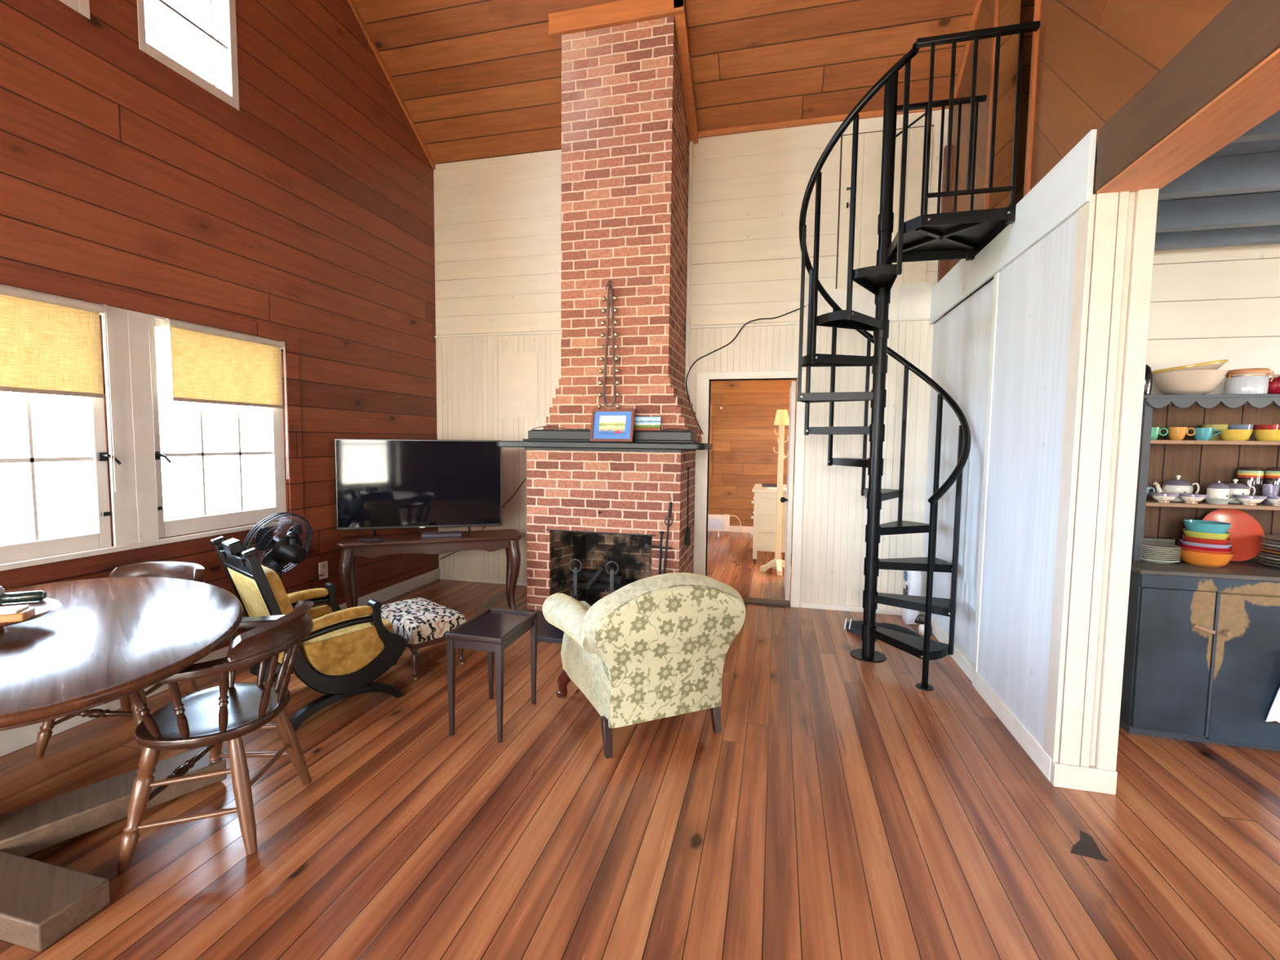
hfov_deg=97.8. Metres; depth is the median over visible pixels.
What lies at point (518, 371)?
electrical panel
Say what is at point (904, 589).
print
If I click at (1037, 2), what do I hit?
trim
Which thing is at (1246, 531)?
platter
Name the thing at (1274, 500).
bowl
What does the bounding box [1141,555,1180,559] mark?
plate
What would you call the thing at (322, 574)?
power cord
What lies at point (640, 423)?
postcard
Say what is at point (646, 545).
stand
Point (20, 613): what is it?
wooden box
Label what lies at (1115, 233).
post
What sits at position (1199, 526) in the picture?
bowl
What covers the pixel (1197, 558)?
bowl
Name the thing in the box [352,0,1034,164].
ceiling
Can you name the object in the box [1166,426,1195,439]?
cup
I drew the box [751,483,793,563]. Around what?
dresser
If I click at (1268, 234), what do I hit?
beam
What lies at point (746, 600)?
threshold
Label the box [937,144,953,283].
trim
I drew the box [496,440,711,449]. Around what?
mantel shelf
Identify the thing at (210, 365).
roller blind
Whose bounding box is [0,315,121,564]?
window
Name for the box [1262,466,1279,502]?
glass jar
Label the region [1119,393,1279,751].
hutch
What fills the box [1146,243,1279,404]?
wall
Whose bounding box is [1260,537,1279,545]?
plate
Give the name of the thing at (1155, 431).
cup
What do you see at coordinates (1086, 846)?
mark
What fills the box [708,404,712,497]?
trim
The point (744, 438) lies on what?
wall
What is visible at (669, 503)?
fireplace poker
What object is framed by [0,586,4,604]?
salt shaker
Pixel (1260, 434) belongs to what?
bowl
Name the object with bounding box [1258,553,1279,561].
plate
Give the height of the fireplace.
4.900 m
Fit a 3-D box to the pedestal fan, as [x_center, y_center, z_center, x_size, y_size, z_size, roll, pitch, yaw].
[-2.260,0.688,3.504,0.348,0.988,0.383,-1,4,-22]
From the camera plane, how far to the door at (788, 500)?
5.06 m
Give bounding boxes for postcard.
[633,417,661,430]
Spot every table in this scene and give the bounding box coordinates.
[0,577,243,951]
[337,528,521,609]
[445,607,537,742]
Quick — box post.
[1043,188,1159,795]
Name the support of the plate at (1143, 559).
on the hutch
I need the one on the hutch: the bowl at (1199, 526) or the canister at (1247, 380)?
the canister at (1247, 380)
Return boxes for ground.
[0,462,271,545]
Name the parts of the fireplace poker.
handle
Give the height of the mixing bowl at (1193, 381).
0.118 m
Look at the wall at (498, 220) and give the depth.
4.89 m
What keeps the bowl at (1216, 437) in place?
on the hutch
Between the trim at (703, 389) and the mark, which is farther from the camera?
the trim at (703, 389)
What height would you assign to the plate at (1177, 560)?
0.012 m
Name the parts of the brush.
handle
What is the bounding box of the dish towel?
[1265,687,1279,724]
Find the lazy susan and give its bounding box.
[0,598,62,631]
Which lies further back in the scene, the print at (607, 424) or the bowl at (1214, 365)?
the print at (607, 424)
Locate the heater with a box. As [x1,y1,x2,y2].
[707,514,741,537]
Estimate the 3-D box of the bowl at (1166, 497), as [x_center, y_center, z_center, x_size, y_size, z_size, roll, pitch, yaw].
[2.738,0.091,2.920,0.117,0.048,0.116,2,4,14]
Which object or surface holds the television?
on the console table at (491, 540)
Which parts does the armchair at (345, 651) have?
crest rail, rail, arched leg, frame, arm rail, panel, seat, arm rail, arched leg, panel, frame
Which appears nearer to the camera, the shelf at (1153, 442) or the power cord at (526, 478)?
the shelf at (1153, 442)
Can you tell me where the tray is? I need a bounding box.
[1142,537,1174,544]
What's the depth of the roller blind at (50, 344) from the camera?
2.63 m
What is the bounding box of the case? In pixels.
[0,590,46,604]
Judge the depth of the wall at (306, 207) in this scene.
3.68 m
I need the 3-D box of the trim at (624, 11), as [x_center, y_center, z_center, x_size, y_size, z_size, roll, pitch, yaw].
[-0.097,-3.278,4.598,1.055,0.678,0.830,2,4,14]
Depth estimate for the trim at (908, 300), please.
4.59 m
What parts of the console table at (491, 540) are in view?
leg, leg, moulding, leg, leg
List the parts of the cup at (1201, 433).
handle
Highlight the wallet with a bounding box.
[761,483,777,487]
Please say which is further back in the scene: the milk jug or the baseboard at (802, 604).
the baseboard at (802, 604)
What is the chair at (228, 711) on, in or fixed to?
on the floor
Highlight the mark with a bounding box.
[1070,830,1108,861]
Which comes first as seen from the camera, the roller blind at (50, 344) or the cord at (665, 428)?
the roller blind at (50, 344)
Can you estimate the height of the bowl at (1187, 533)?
0.055 m
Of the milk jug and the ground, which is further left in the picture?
the ground
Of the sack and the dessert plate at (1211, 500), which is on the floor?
the sack
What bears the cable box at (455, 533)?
on the console table at (491, 540)
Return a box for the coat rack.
[760,409,791,575]
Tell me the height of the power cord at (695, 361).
1.147 m
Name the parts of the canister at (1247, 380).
lid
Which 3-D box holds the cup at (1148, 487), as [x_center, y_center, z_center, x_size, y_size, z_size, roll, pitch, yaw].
[2.728,0.072,3.029,0.094,0.072,0.072,5,6,44]
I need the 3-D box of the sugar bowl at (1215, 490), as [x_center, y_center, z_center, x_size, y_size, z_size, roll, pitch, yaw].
[2.975,0.056,2.875,0.084,0.105,0.084,2,4,14]
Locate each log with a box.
[570,582,629,591]
[577,568,625,586]
[585,564,605,590]
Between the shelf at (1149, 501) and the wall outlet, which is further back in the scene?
the wall outlet
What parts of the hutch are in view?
post, door, frame, scalloped trim, knob, door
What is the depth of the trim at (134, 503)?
2.98 m
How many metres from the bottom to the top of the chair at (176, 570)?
0.801 m
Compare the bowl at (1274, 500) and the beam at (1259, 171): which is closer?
the beam at (1259, 171)
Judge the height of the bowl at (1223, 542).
0.050 m
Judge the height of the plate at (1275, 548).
0.017 m
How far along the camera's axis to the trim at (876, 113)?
4.69 m
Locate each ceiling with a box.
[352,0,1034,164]
[968,138,1279,296]
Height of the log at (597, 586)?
0.079 m
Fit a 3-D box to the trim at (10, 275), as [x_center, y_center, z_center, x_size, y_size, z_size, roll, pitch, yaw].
[-2.722,-0.313,3.002,0.016,1.365,2.165,2,4,14]
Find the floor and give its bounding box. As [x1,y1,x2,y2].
[0,531,1279,959]
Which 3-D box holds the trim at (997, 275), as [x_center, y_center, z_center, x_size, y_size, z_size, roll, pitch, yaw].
[2.034,0.032,3.275,0.026,2.430,0.060,2,4,14]
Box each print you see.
[598,415,626,435]
[902,584,907,595]
[903,571,907,581]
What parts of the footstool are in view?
leg, rail, leg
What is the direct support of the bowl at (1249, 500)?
on the hutch
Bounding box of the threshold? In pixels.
[741,596,790,606]
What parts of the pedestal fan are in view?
blade, control knob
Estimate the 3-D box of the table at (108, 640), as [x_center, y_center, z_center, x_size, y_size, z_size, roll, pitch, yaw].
[-2.166,0.908,2.009,1.210,0.760,1.724,-3,6,-44]
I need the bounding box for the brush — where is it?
[684,466,690,545]
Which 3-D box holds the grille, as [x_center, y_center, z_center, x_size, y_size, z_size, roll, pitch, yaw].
[1.072,0.678,8.616,0.400,0.160,0.007,1,4,10]
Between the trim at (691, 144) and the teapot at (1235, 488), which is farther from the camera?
the trim at (691, 144)
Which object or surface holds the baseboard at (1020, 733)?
attached to the wall at (1035, 290)
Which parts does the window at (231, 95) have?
storm frame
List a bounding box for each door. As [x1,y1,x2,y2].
[780,381,795,600]
[835,124,933,288]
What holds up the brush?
hanging from the fireplace
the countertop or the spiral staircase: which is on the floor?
the spiral staircase
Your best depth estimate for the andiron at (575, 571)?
4.66 m
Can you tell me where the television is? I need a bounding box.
[334,438,502,537]
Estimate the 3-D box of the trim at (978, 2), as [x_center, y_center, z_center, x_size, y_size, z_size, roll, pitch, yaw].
[2.150,-3.818,3.016,0.022,1.949,2.760,2,4,14]
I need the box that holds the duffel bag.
[844,617,921,639]
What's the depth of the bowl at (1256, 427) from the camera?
2.90 m
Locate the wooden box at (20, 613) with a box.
[0,604,35,623]
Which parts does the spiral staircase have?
plate, handrail, foot plate, landing rail, landing rail, landing rail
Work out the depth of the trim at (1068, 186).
2.73 m
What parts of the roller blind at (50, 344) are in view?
pull cord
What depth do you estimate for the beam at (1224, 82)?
1.73 m
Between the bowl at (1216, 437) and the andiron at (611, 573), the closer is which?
the bowl at (1216, 437)
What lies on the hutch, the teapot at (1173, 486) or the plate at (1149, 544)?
the teapot at (1173, 486)
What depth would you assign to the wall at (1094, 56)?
2.63 m
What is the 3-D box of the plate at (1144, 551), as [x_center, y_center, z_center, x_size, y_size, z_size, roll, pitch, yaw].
[2.703,0.373,2.922,0.184,0.012,0.184,2,4,14]
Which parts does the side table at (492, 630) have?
leg, leg, leg, leg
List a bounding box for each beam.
[1094,0,1279,194]
[1154,224,1279,250]
[1155,191,1279,232]
[1158,151,1279,199]
[1229,110,1279,143]
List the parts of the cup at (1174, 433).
handle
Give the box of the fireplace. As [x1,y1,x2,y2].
[496,15,711,643]
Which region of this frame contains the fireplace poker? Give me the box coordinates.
[662,502,672,573]
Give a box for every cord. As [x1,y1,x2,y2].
[310,573,323,589]
[357,537,408,542]
[440,478,526,559]
[532,426,583,430]
[662,428,688,430]
[685,300,817,434]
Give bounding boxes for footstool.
[380,597,466,681]
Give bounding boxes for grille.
[707,518,722,529]
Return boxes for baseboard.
[0,568,439,756]
[440,575,902,615]
[728,525,753,533]
[919,611,1051,781]
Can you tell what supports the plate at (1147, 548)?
on the plate at (1143, 548)
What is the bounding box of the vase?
[1143,364,1152,395]
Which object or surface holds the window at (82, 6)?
in the wall at (306, 207)
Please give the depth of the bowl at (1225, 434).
2.81 m
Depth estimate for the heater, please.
8.59 m
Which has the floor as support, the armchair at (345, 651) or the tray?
the armchair at (345, 651)
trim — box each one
[0,262,303,522]
[0,284,291,571]
[346,0,435,169]
[434,318,929,337]
[548,0,697,144]
[685,141,693,394]
[693,369,806,607]
[697,106,954,137]
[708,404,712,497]
[804,281,933,321]
[928,128,1097,324]
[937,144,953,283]
[953,0,982,106]
[972,271,999,686]
[983,0,1040,209]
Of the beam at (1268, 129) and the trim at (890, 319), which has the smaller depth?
the beam at (1268, 129)
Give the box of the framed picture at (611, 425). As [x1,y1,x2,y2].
[589,408,635,442]
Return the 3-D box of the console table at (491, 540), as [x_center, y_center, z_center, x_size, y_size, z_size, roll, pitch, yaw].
[-1.653,0.788,4.498,1.345,0.685,0.375,-1,4,-20]
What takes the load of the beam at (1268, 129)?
attached to the ceiling at (1271, 145)
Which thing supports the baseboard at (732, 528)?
attached to the wall at (744, 438)
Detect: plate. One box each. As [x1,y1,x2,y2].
[1140,551,1181,556]
[1140,556,1180,561]
[1140,558,1180,564]
[1141,547,1181,552]
[1141,550,1181,555]
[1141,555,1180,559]
[1142,542,1181,549]
[1142,546,1181,551]
[1142,553,1181,558]
[1203,497,1235,504]
[1257,560,1279,568]
[1258,546,1279,555]
[1258,550,1279,558]
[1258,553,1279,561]
[1258,556,1279,564]
[1259,541,1279,548]
[1259,544,1279,551]
[1260,534,1279,541]
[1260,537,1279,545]
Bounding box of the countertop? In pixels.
[1130,558,1279,582]
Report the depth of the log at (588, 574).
4.74 m
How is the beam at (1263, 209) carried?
attached to the ceiling at (1271, 145)
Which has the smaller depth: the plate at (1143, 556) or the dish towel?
the dish towel
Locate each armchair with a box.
[210,536,405,737]
[542,573,746,758]
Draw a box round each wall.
[0,0,439,651]
[433,93,1029,609]
[708,379,796,526]
[922,212,1077,746]
[946,0,1232,273]
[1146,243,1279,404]
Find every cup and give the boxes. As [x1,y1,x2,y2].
[1146,486,1155,497]
[1151,426,1168,439]
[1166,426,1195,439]
[1191,427,1220,439]
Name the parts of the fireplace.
under moulding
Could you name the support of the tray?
on the hutch
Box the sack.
[902,570,922,625]
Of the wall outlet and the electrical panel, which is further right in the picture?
the electrical panel
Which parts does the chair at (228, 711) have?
leg, seat, leg, arm rail, leg, crest rail, leg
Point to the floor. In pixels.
(841, 807)
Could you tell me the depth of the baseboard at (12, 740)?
2.96 m
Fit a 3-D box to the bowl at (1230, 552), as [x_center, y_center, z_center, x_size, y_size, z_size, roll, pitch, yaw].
[2.902,0.371,2.873,0.208,0.045,0.208,2,4,14]
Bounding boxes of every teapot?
[1152,475,1199,501]
[1226,479,1255,502]
[1266,375,1279,394]
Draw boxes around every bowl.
[1149,492,1179,502]
[1151,359,1228,373]
[1152,369,1228,394]
[1176,544,1234,554]
[1177,493,1207,503]
[1177,541,1233,551]
[1178,537,1232,548]
[1180,549,1235,567]
[1181,533,1231,545]
[1182,520,1231,533]
[1182,528,1231,539]
[1200,424,1228,440]
[1206,480,1230,498]
[1217,429,1253,440]
[1227,424,1253,440]
[1233,493,1267,505]
[1253,424,1279,440]
[1253,429,1279,440]
[1265,494,1279,506]
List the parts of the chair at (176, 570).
leg, leg, leg, crest rail, leg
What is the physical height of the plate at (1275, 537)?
0.017 m
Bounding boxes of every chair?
[35,561,204,757]
[117,600,314,871]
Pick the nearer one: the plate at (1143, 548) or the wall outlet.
the plate at (1143, 548)
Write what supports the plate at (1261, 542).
on the plate at (1275, 548)
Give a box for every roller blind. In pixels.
[0,284,115,492]
[164,318,288,479]
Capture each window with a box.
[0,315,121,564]
[58,0,90,19]
[137,0,239,110]
[148,318,286,538]
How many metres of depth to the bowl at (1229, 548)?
2.80 m
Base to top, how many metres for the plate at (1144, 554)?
0.012 m
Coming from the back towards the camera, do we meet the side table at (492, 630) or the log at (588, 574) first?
the log at (588, 574)
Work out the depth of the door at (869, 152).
4.58 m
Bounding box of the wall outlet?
[318,560,328,579]
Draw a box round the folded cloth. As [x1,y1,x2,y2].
[767,487,786,489]
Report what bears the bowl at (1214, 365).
in the mixing bowl at (1193, 381)
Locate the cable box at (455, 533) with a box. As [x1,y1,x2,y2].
[421,530,462,537]
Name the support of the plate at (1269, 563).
on the hutch
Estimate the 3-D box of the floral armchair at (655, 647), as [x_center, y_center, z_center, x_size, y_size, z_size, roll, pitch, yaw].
[0.019,0.837,2.935,0.979,0.840,0.804,-1,4,-23]
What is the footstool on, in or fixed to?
on the floor
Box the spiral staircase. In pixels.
[796,20,1040,690]
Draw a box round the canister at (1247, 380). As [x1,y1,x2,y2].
[1223,368,1275,394]
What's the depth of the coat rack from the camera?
6.20 m
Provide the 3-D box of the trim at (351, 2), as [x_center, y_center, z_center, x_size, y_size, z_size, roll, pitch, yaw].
[-2.345,-3.947,4.109,0.022,1.949,2.760,2,4,14]
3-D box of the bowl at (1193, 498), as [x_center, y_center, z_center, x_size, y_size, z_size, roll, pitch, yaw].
[2.855,0.095,2.892,0.117,0.048,0.116,2,4,14]
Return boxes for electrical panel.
[498,351,537,417]
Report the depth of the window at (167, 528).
3.48 m
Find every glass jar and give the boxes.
[1235,466,1263,495]
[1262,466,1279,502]
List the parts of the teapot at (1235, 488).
lid, handle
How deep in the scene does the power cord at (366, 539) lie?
4.20 m
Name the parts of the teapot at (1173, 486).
spout, lid, handle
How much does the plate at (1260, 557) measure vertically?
0.017 m
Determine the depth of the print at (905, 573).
4.59 m
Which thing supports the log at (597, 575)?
on the log at (597, 586)
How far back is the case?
2.09 m
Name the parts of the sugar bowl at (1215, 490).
lid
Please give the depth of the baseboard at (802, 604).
4.89 m
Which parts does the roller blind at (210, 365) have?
pull cord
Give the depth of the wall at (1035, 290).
2.93 m
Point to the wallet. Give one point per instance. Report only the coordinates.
(763, 485)
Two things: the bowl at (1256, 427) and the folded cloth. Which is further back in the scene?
the folded cloth
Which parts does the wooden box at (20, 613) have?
lid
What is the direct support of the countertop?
on the hutch
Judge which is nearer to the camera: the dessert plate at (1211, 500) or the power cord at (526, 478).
the dessert plate at (1211, 500)
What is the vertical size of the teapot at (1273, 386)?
0.100 m
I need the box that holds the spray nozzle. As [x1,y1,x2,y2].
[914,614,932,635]
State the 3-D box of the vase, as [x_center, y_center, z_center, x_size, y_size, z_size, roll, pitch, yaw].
[2.641,-0.522,2.929,0.072,0.163,0.072,2,4,14]
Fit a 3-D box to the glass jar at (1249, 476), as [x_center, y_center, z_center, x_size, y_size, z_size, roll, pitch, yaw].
[3.229,0.023,2.960,0.098,0.190,0.098,2,4,14]
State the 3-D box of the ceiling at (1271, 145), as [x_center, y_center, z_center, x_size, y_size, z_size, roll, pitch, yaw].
[2.802,-1.135,-0.783,3.250,0.060,10.160,2,4,14]
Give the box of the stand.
[644,531,672,574]
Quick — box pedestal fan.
[242,511,312,675]
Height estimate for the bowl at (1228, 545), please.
0.044 m
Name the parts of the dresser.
corner post, rail, rail, rail, rail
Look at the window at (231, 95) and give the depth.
3.44 m
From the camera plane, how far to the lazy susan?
2.05 m
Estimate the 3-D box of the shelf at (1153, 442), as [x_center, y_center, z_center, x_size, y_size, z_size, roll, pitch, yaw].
[3.186,-0.191,2.889,1.078,0.020,0.290,2,4,14]
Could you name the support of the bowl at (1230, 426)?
on the hutch
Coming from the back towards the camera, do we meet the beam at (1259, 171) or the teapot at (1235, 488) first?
the teapot at (1235, 488)
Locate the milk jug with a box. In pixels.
[1262,484,1279,504]
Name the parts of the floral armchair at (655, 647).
leg, panel, leg, backrest, leg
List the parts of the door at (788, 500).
knob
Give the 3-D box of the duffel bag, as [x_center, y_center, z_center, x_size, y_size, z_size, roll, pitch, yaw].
[1.841,1.130,4.254,0.576,0.099,0.266,4,5,36]
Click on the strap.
(610, 287)
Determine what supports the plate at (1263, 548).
on the plate at (1273, 554)
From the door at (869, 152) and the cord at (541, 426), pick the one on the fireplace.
the cord at (541, 426)
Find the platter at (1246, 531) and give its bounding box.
[1202,508,1264,561]
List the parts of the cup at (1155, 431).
handle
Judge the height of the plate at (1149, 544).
0.012 m
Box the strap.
[596,280,620,408]
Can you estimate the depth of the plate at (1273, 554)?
2.86 m
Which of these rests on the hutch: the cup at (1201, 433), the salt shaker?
the cup at (1201, 433)
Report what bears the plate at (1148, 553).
on the plate at (1144, 554)
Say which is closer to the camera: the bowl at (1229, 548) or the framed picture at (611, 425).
the bowl at (1229, 548)
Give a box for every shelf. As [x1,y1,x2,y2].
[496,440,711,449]
[1146,497,1279,510]
[1150,440,1279,445]
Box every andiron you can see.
[568,558,587,600]
[604,560,618,594]

